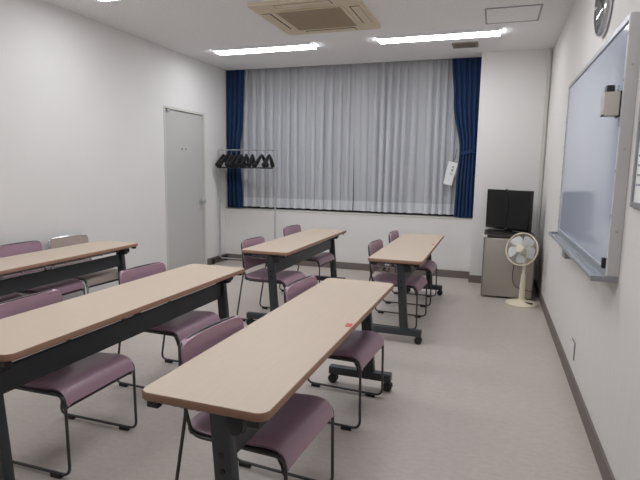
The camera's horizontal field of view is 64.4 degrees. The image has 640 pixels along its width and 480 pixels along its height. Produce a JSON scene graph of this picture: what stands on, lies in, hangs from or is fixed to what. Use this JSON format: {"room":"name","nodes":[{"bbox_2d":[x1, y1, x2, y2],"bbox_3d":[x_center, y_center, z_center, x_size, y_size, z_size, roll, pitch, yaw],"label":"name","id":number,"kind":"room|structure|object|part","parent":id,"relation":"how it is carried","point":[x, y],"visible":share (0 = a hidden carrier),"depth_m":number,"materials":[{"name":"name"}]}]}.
{"room":"classroom","nodes":[
{"label":"classroom","id":0,"kind":"room"},
{"bbox_2d":[0,0,230,300],"bbox_3d":[-2.664,-0.640,3.779,0.120,2.814,8.380,4,8,18],"label":"wall","id":1,"kind":"structure","parent":0,"point":[82,99],"depth_m":4.89,"materials":[{"name":"paint"}]},
{"bbox_2d":[163,105,206,270],"bbox_3d":[-1.708,-0.609,6.478,0.144,2.057,0.889,4,8,18],"label":"door","id":2,"kind":"structure","parent":1,"relation":"in","point":[184,130],"depth_m":6.46,"materials":[{"name":"paint"}]},
{"bbox_3d":[-1.566,-0.522,6.811,0.076,0.072,0.072,4,8,18],"label":"knob","id":3,"kind":"part","parent":2,"relation":"part of","materials":[{"name":"metal"}]},
{"bbox_2d":[207,253,225,264],"bbox_3d":[-2.663,0.728,3.825,0.012,0.092,7.893,4,8,18],"label":"baseboard","id":4,"kind":"structure","parent":1,"relation":"attached to","point":[209,261],"depth_m":7.24,"materials":[{"name":"plastic"}]},
{"bbox_2d":[3,260,602,479],"bbox_3d":[-0.624,0.941,3.286,4.478,0.120,8.380,4,8,18],"label":"floor","id":5,"kind":"structure","parent":0,"point":[485,393],"depth_m":2.80,"materials":[{"name":"carpet"}]},
{"bbox_2d":[0,293,21,301],"bbox_3d":[-2.437,0.453,3.577,0.490,0.710,0.452,4,8,18],"label":"chair","id":6,"kind":"object","parent":5,"relation":"on","point":[13,295],"visible":0.21,"depth_m":3.62,"materials":[{"name":"leather"}]},
{"bbox_2d":[0,240,84,295],"bbox_3d":[-2.251,0.386,4.091,0.490,0.710,0.452,4,8,18],"label":"chair","id":7,"kind":"object","parent":5,"relation":"on","point":[72,285],"visible":0.38,"depth_m":4.09,"materials":[{"name":"plastic"}]},
{"bbox_3d":[-2.433,0.151,4.122,0.064,0.256,0.424,4,8,18],"label":"frame","id":8,"kind":"part","parent":7,"relation":"part of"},
{"bbox_3d":[-2.428,0.152,4.121,0.072,0.259,0.419,4,8,18],"label":"backrest","id":9,"kind":"part","parent":7,"relation":"part of","materials":[{"name":"plastic"}]},
{"bbox_3d":[-2.221,0.375,4.079,0.419,0.088,0.424,4,8,18],"label":"seat","id":10,"kind":"part","parent":7,"relation":"part of","materials":[{"name":"leather"}]},
{"bbox_2d":[0,289,136,478],"bbox_3d":[-1.218,0.633,2.397,0.490,0.710,0.452,3,8,18],"label":"chair","id":11,"kind":"object","parent":5,"relation":"on","point":[73,383],"visible":0.63,"depth_m":2.33,"materials":[{"name":"leather"}]},
{"bbox_3d":[-1.400,0.398,2.428,0.064,0.256,0.424,3,8,18],"label":"frame","id":12,"kind":"part","parent":11,"relation":"part of","materials":[{"name":"black metal"}]},
{"bbox_3d":[-1.395,0.398,2.426,0.072,0.259,0.419,3,8,18],"label":"backrest","id":13,"kind":"part","parent":11,"relation":"part of","materials":[{"name":"leather"}]},
{"bbox_3d":[-1.284,0.677,2.204,0.490,0.649,0.029,3,8,18],"label":"frame","id":14,"kind":"part","parent":11,"relation":"part of","materials":[{"name":"black metal"}]},
{"bbox_3d":[-1.188,0.622,2.385,0.419,0.088,0.424,3,8,18],"label":"seat","id":15,"kind":"part","parent":11,"relation":"part of","materials":[{"name":"leather"}]},
{"bbox_3d":[-1.152,0.626,2.595,0.490,0.649,0.029,3,8,18],"label":"frame","id":16,"kind":"part","parent":11,"relation":"part of","materials":[{"name":"metal"}]},
{"bbox_2d":[0,240,140,314],"bbox_3d":[-2.091,0.453,3.810,0.443,0.659,1.800,3,8,17],"label":"table","id":17,"kind":"object","parent":5,"relation":"on","point":[20,263],"visible":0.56,"depth_m":3.90,"materials":[{"name":"metal"}]},
{"bbox_2d":[0,251,118,276],"bbox_3d":[-2.137,0.191,3.791,0.245,0.024,1.630,3,8,17],"label":"wire shelf","id":18,"kind":"object","parent":17,"relation":"attached to","point":[117,252],"depth_m":3.93,"materials":[{"name":"silver metal"}]},
{"bbox_3d":[-2.136,0.166,3.787,0.256,0.034,1.640,3,8,17],"label":"shelf rail","id":19,"kind":"part","parent":17,"relation":"part of","materials":[{"name":"metal"}]},
{"bbox_3d":[-1.781,0.314,4.587,0.105,0.524,0.044,3,8,17],"label":"leg","id":20,"kind":"part","parent":17,"relation":"part of","materials":[{"name":"metal"}]},
{"bbox_2d":[48,234,117,293],"bbox_3d":[-2.088,0.327,4.550,0.490,0.710,0.452,4,8,22],"label":"chair","id":21,"kind":"object","parent":5,"relation":"on","point":[102,277],"visible":0.34,"depth_m":4.49,"materials":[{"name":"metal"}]},
{"bbox_3d":[-2.266,0.090,4.593,0.064,0.256,0.424,4,8,22],"label":"frame","id":22,"kind":"part","parent":21,"relation":"part of","materials":[{"name":"silver metal"}]},
{"bbox_3d":[-2.261,0.090,4.591,0.072,0.259,0.419,4,8,22],"label":"backrest","id":23,"kind":"part","parent":21,"relation":"part of","materials":[{"name":"beige plastic"}]},
{"bbox_3d":[-2.167,0.370,4.362,0.490,0.649,0.029,4,8,22],"label":"frame","id":24,"kind":"part","parent":21,"relation":"part of","materials":[{"name":"silver metal"}]},
{"bbox_3d":[-2.059,0.316,4.537,0.419,0.088,0.424,4,8,22],"label":"seat","id":25,"kind":"part","parent":21,"relation":"part of","materials":[{"name":"beige plastic"}]},
{"bbox_2d":[0,264,244,479],"bbox_3d":[-1.003,0.615,2.746,0.443,0.659,1.800,4,8,19],"label":"table","id":26,"kind":"object","parent":5,"relation":"on","point":[23,334],"visible":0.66,"depth_m":2.38,"materials":[{"name":"laminate"}]},
{"bbox_3d":[-1.230,0.684,1.932,0.105,0.524,0.044,4,8,19],"label":"leg","id":27,"kind":"part","parent":26,"relation":"part of","materials":[{"name":"metal"}]},
{"bbox_3d":[-0.666,0.478,3.512,0.105,0.524,0.044,4,8,19],"label":"leg","id":28,"kind":"part","parent":26,"relation":"part of","materials":[{"name":"metal"}]},
{"bbox_2d":[117,261,220,388],"bbox_3d":[-0.946,0.529,3.195,0.490,0.710,0.452,4,8,21],"label":"chair","id":29,"kind":"object","parent":5,"relation":"on","point":[183,326],"visible":0.43,"depth_m":3.11,"materials":[{"name":"leather"}]},
{"bbox_3d":[-1.125,0.292,3.236,0.064,0.256,0.424,4,8,21],"label":"frame","id":30,"kind":"part","parent":29,"relation":"part of","materials":[{"name":"black metal"}]},
{"bbox_3d":[-1.120,0.293,3.235,0.072,0.259,0.419,4,8,21],"label":"backrest","id":31,"kind":"part","parent":29,"relation":"part of","materials":[{"name":"plastic"}]},
{"bbox_3d":[-1.024,0.572,3.006,0.490,0.649,0.029,4,8,21],"label":"frame","id":32,"kind":"part","parent":29,"relation":"part of","materials":[{"name":"black metal"}]},
{"bbox_3d":[-0.917,0.518,3.182,0.419,0.088,0.424,4,8,21],"label":"seat","id":33,"kind":"part","parent":29,"relation":"part of","materials":[{"name":"leather"}]},
{"bbox_3d":[-0.870,0.523,3.389,0.490,0.649,0.029,4,8,21],"label":"frame","id":34,"kind":"part","parent":29,"relation":"part of","materials":[{"name":"black metal"}]},
{"bbox_2d":[212,149,275,263],"bbox_3d":[-1.018,-0.450,7.076,0.885,1.604,0.410,4,8,18],"label":"clothes rack","id":35,"kind":"object","parent":5,"relation":"on","point":[225,257],"visible":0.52,"depth_m":7.08,"materials":[{"name":"silver metal"}]},
{"bbox_3d":[-1.422,-0.512,7.206,0.021,1.529,0.021,4,8,18],"label":"post","id":36,"kind":"part","parent":35,"relation":"part of","materials":[{"name":"metal"}]},
{"bbox_2d":[215,152,226,167],"bbox_3d":[-1.364,-1.136,7.106,0.068,0.261,0.382,3,8,15],"label":"clothes hanger","id":37,"kind":"object","parent":35,"relation":"hanging from","point":[222,155],"visible":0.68,"depth_m":6.99,"materials":[{"name":"black plastic"}]},
{"bbox_2d":[218,151,232,167],"bbox_3d":[-1.302,-1.133,7.085,0.068,0.261,0.382,4,8,24],"label":"clothes hanger","id":38,"kind":"object","parent":35,"relation":"hanging from","point":[223,159],"visible":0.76,"depth_m":6.98,"materials":[{"name":"black plastic"}]},
{"bbox_2d":[225,150,235,167],"bbox_3d":[-1.236,-1.128,7.063,0.068,0.261,0.382,2,8,10],"label":"clothes hanger","id":39,"kind":"object","parent":35,"relation":"hanging from","point":[231,156],"visible":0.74,"depth_m":6.97,"materials":[{"name":"black plastic"}]},
{"bbox_2d":[228,149,241,167],"bbox_3d":[-1.162,-1.124,7.038,0.068,0.261,0.382,4,8,22],"label":"clothes hanger","id":40,"kind":"object","parent":35,"relation":"hanging from","point":[233,159],"visible":0.72,"depth_m":6.93,"materials":[{"name":"black plastic"}]},
{"bbox_2d":[234,149,246,167],"bbox_3d":[-1.097,-1.120,7.016,0.068,0.261,0.382,3,8,13],"label":"clothes hanger","id":41,"kind":"object","parent":35,"relation":"hanging from","point":[236,164],"visible":0.84,"depth_m":6.92,"materials":[{"name":"black plastic"}]},
{"bbox_2d":[240,149,248,168],"bbox_3d":[-1.023,-1.115,6.992,0.068,0.261,0.382,2,8,9],"label":"clothes hanger","id":42,"kind":"object","parent":35,"relation":"hanging from","point":[246,158],"visible":0.73,"depth_m":6.89,"materials":[{"name":"black plastic"}]},
{"bbox_3d":[-1.005,-1.233,6.970,0.875,0.016,0.017,4,8,18],"label":"rail","id":43,"kind":"part","parent":35,"relation":"part of","materials":[{"name":"silver metal"}]},
{"bbox_2d":[246,149,254,168],"bbox_3d":[-0.938,-1.110,6.963,0.068,0.261,0.382,2,8,5],"label":"clothes hanger","id":44,"kind":"object","parent":35,"relation":"hanging from","point":[251,161],"visible":0.89,"depth_m":6.88,"materials":[{"name":"black plastic"}]},
{"bbox_2d":[253,152,268,168],"bbox_3d":[-0.802,-1.102,6.918,0.068,0.261,0.382,4,8,22],"label":"clothes hanger","id":45,"kind":"object","parent":35,"relation":"hanging from","point":[255,164],"visible":0.79,"depth_m":6.84,"materials":[{"name":"black plastic"}]},
{"bbox_2d":[261,149,274,168],"bbox_3d":[-0.700,-1.095,6.883,0.068,0.261,0.382,3,8,15],"label":"clothes hanger","id":46,"kind":"object","parent":35,"relation":"hanging from","point":[268,157],"visible":1,"depth_m":6.85,"materials":[{"name":"black plastic"}]},
{"bbox_3d":[-0.612,-0.462,6.936,0.021,1.529,0.021,4,8,18],"label":"post","id":47,"kind":"part","parent":35,"relation":"part of","materials":[{"name":"metal"}]},
{"bbox_2d":[175,315,333,479],"bbox_3d":[-0.246,0.705,1.979,0.490,0.710,0.452,4,8,22],"label":"chair","id":48,"kind":"object","parent":5,"relation":"on","point":[284,437],"visible":0.59,"depth_m":1.88,"materials":[{"name":"purple leather"}]},
{"bbox_3d":[-0.423,0.468,2.023,0.064,0.256,0.424,4,8,22],"label":"frame","id":49,"kind":"part","parent":48,"relation":"part of","materials":[{"name":"black metal"}]},
{"bbox_3d":[-0.419,0.469,2.021,0.072,0.259,0.419,4,8,22],"label":"backrest","id":50,"kind":"part","parent":48,"relation":"part of","materials":[{"name":"plastic"}]},
{"bbox_3d":[-0.327,0.749,1.792,0.490,0.649,0.029,4,8,22],"label":"frame","id":51,"kind":"part","parent":48,"relation":"part of","materials":[{"name":"black metal"}]},
{"bbox_3d":[-0.217,0.695,1.965,0.419,0.088,0.424,4,8,22],"label":"seat","id":52,"kind":"part","parent":48,"relation":"part of","materials":[{"name":"plastic"}]},
{"bbox_3d":[-0.167,0.700,2.171,0.490,0.649,0.029,4,8,22],"label":"frame","id":53,"kind":"part","parent":48,"relation":"part of","materials":[{"name":"black metal"}]},
{"bbox_2d":[142,278,393,479],"bbox_3d":[-0.047,0.685,2.341,0.443,0.660,1.800,4,8,19],"label":"table","id":54,"kind":"object","parent":5,"relation":"on","point":[245,378],"visible":0.99,"depth_m":1.78,"materials":[{"name":"brown wood"}]},
{"bbox_3d":[-0.275,0.754,1.527,0.105,0.524,0.044,4,8,19],"label":"leg","id":55,"kind":"part","parent":54,"relation":"part of","materials":[{"name":"metal"}]},
{"bbox_3d":[0.290,0.549,3.107,0.105,0.524,0.044,4,8,19],"label":"leg","id":56,"kind":"part","parent":54,"relation":"part of","materials":[{"name":"metal"}]},
{"bbox_2d":[236,236,305,320],"bbox_3d":[-0.430,0.349,4.582,0.490,0.710,0.452,4,8,21],"label":"chair","id":57,"kind":"object","parent":5,"relation":"on","point":[284,277],"visible":0.66,"depth_m":4.52,"materials":[{"name":"plastic"}]},
{"bbox_3d":[-0.609,0.113,4.621,0.064,0.256,0.424,4,8,21],"label":"frame","id":58,"kind":"part","parent":57,"relation":"part of","materials":[{"name":"black metal"}]},
{"bbox_3d":[-0.605,0.113,4.620,0.072,0.259,0.419,4,8,21],"label":"backrest","id":59,"kind":"part","parent":57,"relation":"part of","materials":[{"name":"plastic"}]},
{"bbox_3d":[-0.505,0.393,4.393,0.490,0.649,0.029,4,8,21],"label":"frame","id":60,"kind":"part","parent":57,"relation":"part of","materials":[{"name":"metal"}]},
{"bbox_3d":[-0.401,0.338,4.570,0.419,0.088,0.424,4,8,21],"label":"seat","id":61,"kind":"part","parent":57,"relation":"part of","materials":[{"name":"plastic"}]},
{"bbox_3d":[-0.356,0.343,4.777,0.490,0.649,0.029,4,8,21],"label":"frame","id":62,"kind":"part","parent":57,"relation":"part of","materials":[{"name":"black metal"}]},
{"bbox_2d":[241,228,345,324],"bbox_3d":[-0.180,0.310,5.089,0.443,0.659,1.800,4,8,18],"label":"table","id":63,"kind":"object","parent":5,"relation":"on","point":[277,251],"visible":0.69,"depth_m":4.61,"materials":[{"name":"metal"}]},
{"bbox_2d":[251,255,266,258],"bbox_3d":[-0.225,0.049,5.071,0.245,0.024,1.630,4,8,18],"label":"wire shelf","id":64,"kind":"object","parent":63,"relation":"attached to","point":[256,255],"depth_m":4.35,"materials":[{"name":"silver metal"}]},
{"bbox_3d":[-0.396,0.380,4.272,0.105,0.524,0.044,4,8,18],"label":"leg","id":65,"kind":"part","parent":63,"relation":"part of","materials":[{"name":"metal"}]},
{"bbox_3d":[0.146,0.173,5.859,0.105,0.524,0.044,4,8,18],"label":"leg","id":66,"kind":"part","parent":63,"relation":"part of","materials":[{"name":"metal"}]},
{"bbox_2d":[279,224,334,291],"bbox_3d":[-0.138,0.205,5.679,0.490,0.710,0.452,4,8,22],"label":"chair","id":67,"kind":"object","parent":5,"relation":"on","point":[323,258],"visible":0.39,"depth_m":5.62,"materials":[{"name":"plastic"}]},
{"bbox_3d":[-0.310,-0.032,5.722,0.072,0.259,0.419,4,8,22],"label":"backrest","id":68,"kind":"part","parent":67,"relation":"part of","materials":[{"name":"plastic"}]},
{"bbox_3d":[-0.218,0.248,5.492,0.490,0.649,0.029,4,8,22],"label":"frame","id":69,"kind":"part","parent":67,"relation":"part of","materials":[{"name":"metal"}]},
{"bbox_3d":[-0.108,0.194,5.666,0.419,0.088,0.424,4,8,22],"label":"seat","id":70,"kind":"part","parent":67,"relation":"part of","materials":[{"name":"plastic"}]},
{"bbox_3d":[-0.058,0.199,5.872,0.490,0.649,0.029,4,8,22],"label":"frame","id":71,"kind":"part","parent":67,"relation":"part of","materials":[{"name":"black metal"}]},
{"bbox_2d":[284,275,383,430],"bbox_3d":[0.069,0.593,2.843,0.490,0.710,0.452,4,8,22],"label":"chair","id":72,"kind":"object","parent":5,"relation":"on","point":[360,346],"visible":0.56,"depth_m":2.76,"materials":[{"name":"leather"}]},
{"bbox_3d":[-0.109,0.356,2.886,0.064,0.256,0.424,4,8,22],"label":"frame","id":73,"kind":"part","parent":72,"relation":"part of","materials":[{"name":"black metal"}]},
{"bbox_3d":[-0.104,0.357,2.884,0.072,0.259,0.419,4,8,22],"label":"backrest","id":74,"kind":"part","parent":72,"relation":"part of","materials":[{"name":"leather"}]},
{"bbox_3d":[-0.010,0.636,2.655,0.490,0.649,0.029,4,8,22],"label":"frame","id":75,"kind":"part","parent":72,"relation":"part of","materials":[{"name":"black metal"}]},
{"bbox_3d":[0.147,0.587,3.036,0.490,0.649,0.029,4,8,22],"label":"frame","id":76,"kind":"part","parent":72,"relation":"part of","materials":[{"name":"black metal"}]},
{"bbox_3d":[0.098,0.582,2.830,0.419,0.088,0.424,4,8,22],"label":"seat","id":77,"kind":"part","parent":72,"relation":"part of","materials":[{"name":"leather"}]},
{"bbox_2d":[368,239,426,328],"bbox_3d":[0.672,0.378,4.503,0.490,0.710,0.452,4,8,22],"label":"chair","id":78,"kind":"object","parent":5,"relation":"on","point":[417,282],"visible":0.72,"depth_m":4.45,"materials":[{"name":"plastic"}]},
{"bbox_3d":[0.499,0.141,4.544,0.072,0.259,0.419,4,8,22],"label":"backrest","id":79,"kind":"part","parent":78,"relation":"part of","materials":[{"name":"plastic"}]},
{"bbox_3d":[0.593,0.421,4.315,0.490,0.649,0.029,4,8,22],"label":"frame","id":80,"kind":"part","parent":78,"relation":"part of","materials":[{"name":"black metal"}]},
{"bbox_3d":[0.701,0.367,4.490,0.419,0.088,0.424,4,8,22],"label":"seat","id":81,"kind":"part","parent":78,"relation":"part of","materials":[{"name":"plastic"}]},
{"bbox_3d":[0.750,0.372,4.696,0.490,0.649,0.029,4,8,22],"label":"frame","id":82,"kind":"part","parent":78,"relation":"part of","materials":[{"name":"metal"}]},
{"bbox_2d":[368,233,443,344],"bbox_3d":[0.860,0.369,4.777,0.443,0.660,1.800,4,8,18],"label":"table","id":83,"kind":"object","parent":5,"relation":"on","point":[409,251],"visible":0.91,"depth_m":4.04,"materials":[{"name":"wood"}]},
{"bbox_2d":[376,263,396,267],"bbox_3d":[0.814,0.108,4.759,0.245,0.024,1.630,4,8,18],"label":"wire shelf","id":84,"kind":"object","parent":83,"relation":"attached to","point":[376,263],"depth_m":4.03,"materials":[{"name":"silver metal"}]},
{"bbox_3d":[0.643,0.439,3.961,0.105,0.524,0.044,4,8,18],"label":"leg","id":85,"kind":"part","parent":83,"relation":"part of","materials":[{"name":"metal"}]},
{"bbox_3d":[1.187,0.232,5.548,0.105,0.524,0.044,4,8,18],"label":"leg","id":86,"kind":"part","parent":83,"relation":"part of","materials":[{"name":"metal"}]},
{"bbox_2d":[383,230,436,306],"bbox_3d":[0.945,0.279,5.263,0.490,0.710,0.452,4,8,20],"label":"chair","id":87,"kind":"object","parent":5,"relation":"on","point":[430,266],"visible":0.56,"depth_m":5.15,"materials":[{"name":"plastic"}]},
{"bbox_3d":[0.769,0.044,5.296,0.072,0.259,0.419,4,8,20],"label":"backrest","id":88,"kind":"part","parent":87,"relation":"part of","materials":[{"name":"plastic"}]},
{"bbox_3d":[0.874,0.323,5.072,0.490,0.649,0.029,4,8,20],"label":"frame","id":89,"kind":"part","parent":87,"relation":"part of","materials":[{"name":"black metal"}]},
{"bbox_3d":[0.975,0.268,5.251,0.419,0.088,0.424,4,8,20],"label":"seat","id":90,"kind":"part","parent":87,"relation":"part of","materials":[{"name":"plastic"}]},
{"bbox_3d":[1.015,0.272,5.459,0.490,0.649,0.029,4,8,20],"label":"frame","id":91,"kind":"part","parent":87,"relation":"part of","materials":[{"name":"black metal"}]},
{"bbox_2d":[480,229,535,298],"bbox_3d":[2.086,0.257,5.669,0.530,0.680,0.585,4,8,18],"label":"mini refrigerator","id":92,"kind":"object","parent":5,"relation":"on","point":[496,278],"visible":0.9,"depth_m":5.42,"materials":[{"name":"silver metal"}]},
{"bbox_2d":[485,189,533,233],"bbox_3d":[2.107,-0.326,5.702,0.180,0.468,0.620,-3,9,-27],"label":"television","id":93,"kind":"object","parent":92,"relation":"on","point":[520,203],"visible":0.88,"depth_m":5.65,"materials":[{"name":"black plastic"}]},
{"bbox_2d":[503,189,507,230],"bbox_3d":[2.091,-0.339,5.716,0.046,0.465,0.130,4,8,18],"label":"cable","id":94,"kind":"object","parent":93,"relation":"hanging from","point":[505,189],"visible":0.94,"depth_m":5.69,"materials":[{"name":"black plastic"}]},
{"bbox_2d":[505,233,538,307],"bbox_3d":[2.061,0.291,5.179,0.343,0.744,0.316,4,8,18],"label":"electric fan","id":95,"kind":"object","parent":5,"relation":"on","point":[523,247],"visible":1,"depth_m":5.12,"materials":[{"name":"beige plastic"}]},
{"bbox_3d":[1.962,0.123,5.161,0.053,0.103,0.118,-6,11,-43],"label":"blade","id":96,"kind":"part","parent":95,"relation":"part of","materials":[{"name":"plastic"}]},
{"bbox_3d":[1.996,0.013,5.149,0.051,0.108,0.118,-5,10,-36],"label":"blade","id":97,"kind":"part","parent":95,"relation":"part of","materials":[{"name":"white plastic"}]},
{"bbox_3d":[2.016,0.176,5.093,0.031,0.116,0.113,-2,8,-23],"label":"blade","id":98,"kind":"part","parent":95,"relation":"part of","materials":[{"name":"white plastic"}]},
{"bbox_3d":[2.075,0.024,5.060,0.110,0.129,0.019,5,9,29],"label":"blade","id":99,"kind":"part","parent":95,"relation":"part of","materials":[{"name":"plastic"}]},
{"bbox_3d":[2.069,0.129,5.037,0.023,0.110,0.122,-4,9,-34],"label":"blade","id":100,"kind":"part","parent":95,"relation":"part of","materials":[{"name":"white plastic"}]},
{"bbox_2d":[43,0,575,69],"bbox_3d":[-0.636,-1.846,2.739,4.478,0.120,8.025,4,8,18],"label":"ceiling","id":101,"kind":"structure","parent":0,"point":[190,28],"depth_m":5.02,"materials":[{"name":"paint"}]},
{"bbox_2d":[210,41,318,54],"bbox_3d":[-0.642,-2.191,5.851,1.250,0.032,0.330,4,8,19],"label":"recessed light","id":102,"kind":"object","parent":101,"relation":"in","point":[304,45],"visible":1,"depth_m":5.76,"materials":[{"name":"white plastic"}]},
{"bbox_2d":[247,0,380,34],"bbox_3d":[-0.017,-2.004,4.580,0.950,0.042,0.950,4,8,18],"label":"air conditioner","id":103,"kind":"object","parent":101,"relation":"attached to","point":[293,17],"visible":1,"depth_m":4.47,"materials":[{"name":"beige plastic"}]},
{"bbox_2d":[274,5,359,29],"bbox_3d":[-0.017,-1.994,4.581,0.630,0.010,0.600,4,8,18],"label":"grille","id":104,"kind":"object","parent":103,"relation":"attached to","point":[327,16],"depth_m":4.51,"materials":[{"name":"beige plastic"}]},
{"bbox_2d":[375,26,502,43],"bbox_3d":[1.200,-2.072,5.188,1.250,0.032,0.330,4,8,19],"label":"recessed light","id":105,"kind":"object","parent":101,"relation":"in","point":[487,31],"visible":1,"depth_m":5.10,"materials":[{"name":"white"}]},
{"bbox_2d":[452,41,478,48],"bbox_3d":[1.583,-2.123,5.534,0.270,0.012,0.220,4,8,18],"label":"ceiling vent","id":106,"kind":"object","parent":101,"relation":"in","point":[473,44],"visible":1,"depth_m":5.51,"materials":[{"name":"metal"}]},
{"bbox_2d":[485,4,542,24],"bbox_3d":[1.692,-1.979,4.467,0.460,0.006,0.470,4,8,18],"label":"access hatch","id":107,"kind":"object","parent":101,"relation":"attached to","point":[524,13],"visible":1,"depth_m":4.45,"materials":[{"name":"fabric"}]},
{"bbox_2d":[225,56,481,271],"bbox_3d":[0.689,-1.013,6.853,4.238,2.834,0.359,4,8,18],"label":"wall","id":108,"kind":"structure","parent":0,"point":[453,252],"depth_m":6.85,"materials":[{"name":"paint"}]},
{"bbox_2d":[226,70,243,207],"bbox_3d":[-1.216,-1.470,7.304,0.274,2.010,0.096,4,8,18],"label":"drape","id":109,"kind":"object","parent":108,"relation":"hanging from","point":[234,79],"visible":0.86,"depth_m":7.28,"materials":[{"name":"blue fabric"}]},
{"bbox_2d":[240,64,355,209],"bbox_3d":[-0.365,-1.442,7.133,1.732,1.992,0.094,4,8,18],"label":"sheer curtain","id":110,"kind":"object","parent":108,"relation":"hanging from","point":[306,114],"visible":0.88,"depth_m":7.11,"materials":[{"name":"fabric"}]},
{"bbox_2d":[226,253,468,278],"bbox_3d":[0.247,0.345,6.988,3.473,0.092,0.012,4,8,18],"label":"baseboard","id":111,"kind":"structure","parent":108,"relation":"attached to","point":[340,265],"depth_m":6.86,"materials":[{"name":"plastic"}]},
{"bbox_2d":[225,207,472,219],"bbox_3d":[0.305,-0.374,7.014,3.483,0.012,0.261,4,8,18],"label":"trim","id":112,"kind":"structure","parent":108,"relation":"attached to","point":[236,208],"depth_m":6.89,"materials":[{"name":"paint"}]},
{"bbox_2d":[243,58,481,216],"bbox_3d":[0.362,-1.412,6.993,3.493,2.052,0.050,4,8,18],"label":"window","id":113,"kind":"structure","parent":108,"relation":"in","point":[451,215],"depth_m":7.03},
{"bbox_2d":[353,59,458,214],"bbox_3d":[1.135,-1.349,6.621,1.447,1.992,0.096,4,8,18],"label":"sheer curtain","id":114,"kind":"object","parent":108,"relation":"hanging from","point":[406,138],"visible":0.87,"depth_m":6.64,"materials":[{"name":"fabric"}]},
{"bbox_2d":[452,57,481,217],"bbox_3d":[1.771,-1.286,6.305,0.347,2.010,0.096,4,8,18],"label":"drape","id":115,"kind":"object","parent":108,"relation":"hanging from","point":[466,71],"visible":0.94,"depth_m":6.27,"materials":[{"name":"blue fabric"}]},
{"bbox_2d":[443,149,457,185],"bbox_3d":[1.643,-0.912,6.396,0.174,0.453,0.046,4,8,18],"label":"paper tag","id":116,"kind":"object","parent":115,"relation":"hanging from","point":[451,168],"visible":1,"depth_m":6.40,"materials":[{"name":"white paper"}]},
{"bbox_2d":[470,48,552,279],"bbox_3d":[2.303,-0.839,6.210,0.755,2.714,0.571,4,8,18],"label":"wall pillar","id":117,"kind":"structure","parent":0,"point":[512,83],"depth_m":5.88,"materials":[{"name":"paint"}]},
{"bbox_2d":[468,272,534,287],"bbox_3d":[2.213,0.481,6.219,0.753,0.092,0.226,4,8,18],"label":"baseboard","id":118,"kind":"structure","parent":117,"relation":"attached to","point":[472,278],"depth_m":6.21,"materials":[{"name":"plastic"}]},
{"bbox_2d":[536,0,639,479],"bbox_3d":[1.462,-0.336,2.406,0.120,2.714,8.380,4,8,18],"label":"wall","id":119,"kind":"structure","parent":0,"point":[602,319],"depth_m":2.65,"materials":[{"name":"paint"}]},
{"bbox_2d":[533,48,551,279],"bbox_3d":[2.535,-0.830,5.816,0.036,2.619,0.022,4,8,18],"label":"trim","id":120,"kind":"structure","parent":119,"relation":"attached to","point":[549,49],"depth_m":5.78,"materials":[{"name":"paint"}]},
{"bbox_2d":[570,338,575,359],"bbox_3d":[1.603,0.690,3.221,0.009,0.115,0.112,4,8,18],"label":"wall outlet","id":121,"kind":"object","parent":119,"relation":"attached to","point":[573,344],"visible":1,"depth_m":3.19,"materials":[{"name":"white plastic"}]},
{"bbox_3d":[1.604,0.690,3.220,0.006,0.115,0.112,4,8,18],"label":"plate","id":122,"kind":"part","parent":121,"relation":"part of","materials":[{"name":"white plastic"}]},
{"bbox_2d":[535,280,614,479],"bbox_3d":[1.306,0.986,2.391,0.012,0.092,7.689,4,8,18],"label":"baseboard","id":123,"kind":"structure","parent":119,"relation":"attached to","point":[605,470],"depth_m":2.84,"materials":[{"name":"plastic"}]},
{"bbox_2d":[549,11,639,282],"bbox_3d":[1.560,-0.450,3.040,0.108,1.212,1.859,4,8,18],"label":"whiteboard","id":124,"kind":"object","parent":119,"relation":"attached to","point":[597,149],"visible":1,"depth_m":2.56,"materials":[{"name":"plastic"}]},
{"bbox_3d":[1.581,0.035,3.098,0.049,0.026,1.803,4,8,18],"label":"frame rail","id":125,"kind":"part","parent":124,"relation":"part of","materials":[{"name":"metal"}]},
{"bbox_2d":[549,232,618,278],"bbox_3d":[1.553,0.059,3.110,0.107,0.023,1.855,4,8,18],"label":"tray","id":126,"kind":"object","parent":124,"relation":"on","point":[591,269],"depth_m":2.72,"materials":[{"name":"metal"}]},
{"bbox_3d":[1.598,-1.036,2.952,0.049,0.026,1.803,4,8,18],"label":"frame rail","id":127,"kind":"part","parent":124,"relation":"part of","materials":[{"name":"metal"}]},
{"bbox_2d":[600,91,621,117],"bbox_3d":[1.266,-0.587,2.210,0.065,0.106,0.080,4,8,18],"label":"pen holder","id":128,"kind":"object","parent":124,"relation":"attached to","point":[611,101],"visible":0.99,"depth_m":2.18,"materials":[{"name":"plastic"}]},
{"bbox_2d":[605,85,614,91],"bbox_3d":[1.256,-0.609,2.212,0.030,0.121,0.050,4,8,18],"label":"eraser","id":129,"kind":"object","parent":128,"relation":"in","point":[609,88],"visible":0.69,"depth_m":2.18,"materials":[{"name":"black plastic"}]},
{"bbox_2d":[594,0,612,36],"bbox_3d":[1.574,-1.329,2.834,0.054,0.372,0.372,4,8,18],"label":"wall clock","id":130,"kind":"object","parent":119,"relation":"attached to","point":[603,8],"visible":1,"depth_m":2.81,"materials":[{"name":"silver metal"}]},
{"bbox_2d":[630,104,639,208],"bbox_3d":[1.171,-0.350,1.747,0.014,0.510,0.600,4,8,18],"label":"framed notice","id":131,"kind":"object","parent":119,"relation":"attached to","point":[635,188],"visible":1,"depth_m":2.01,"materials":[{"name":"paper"}]}
]}

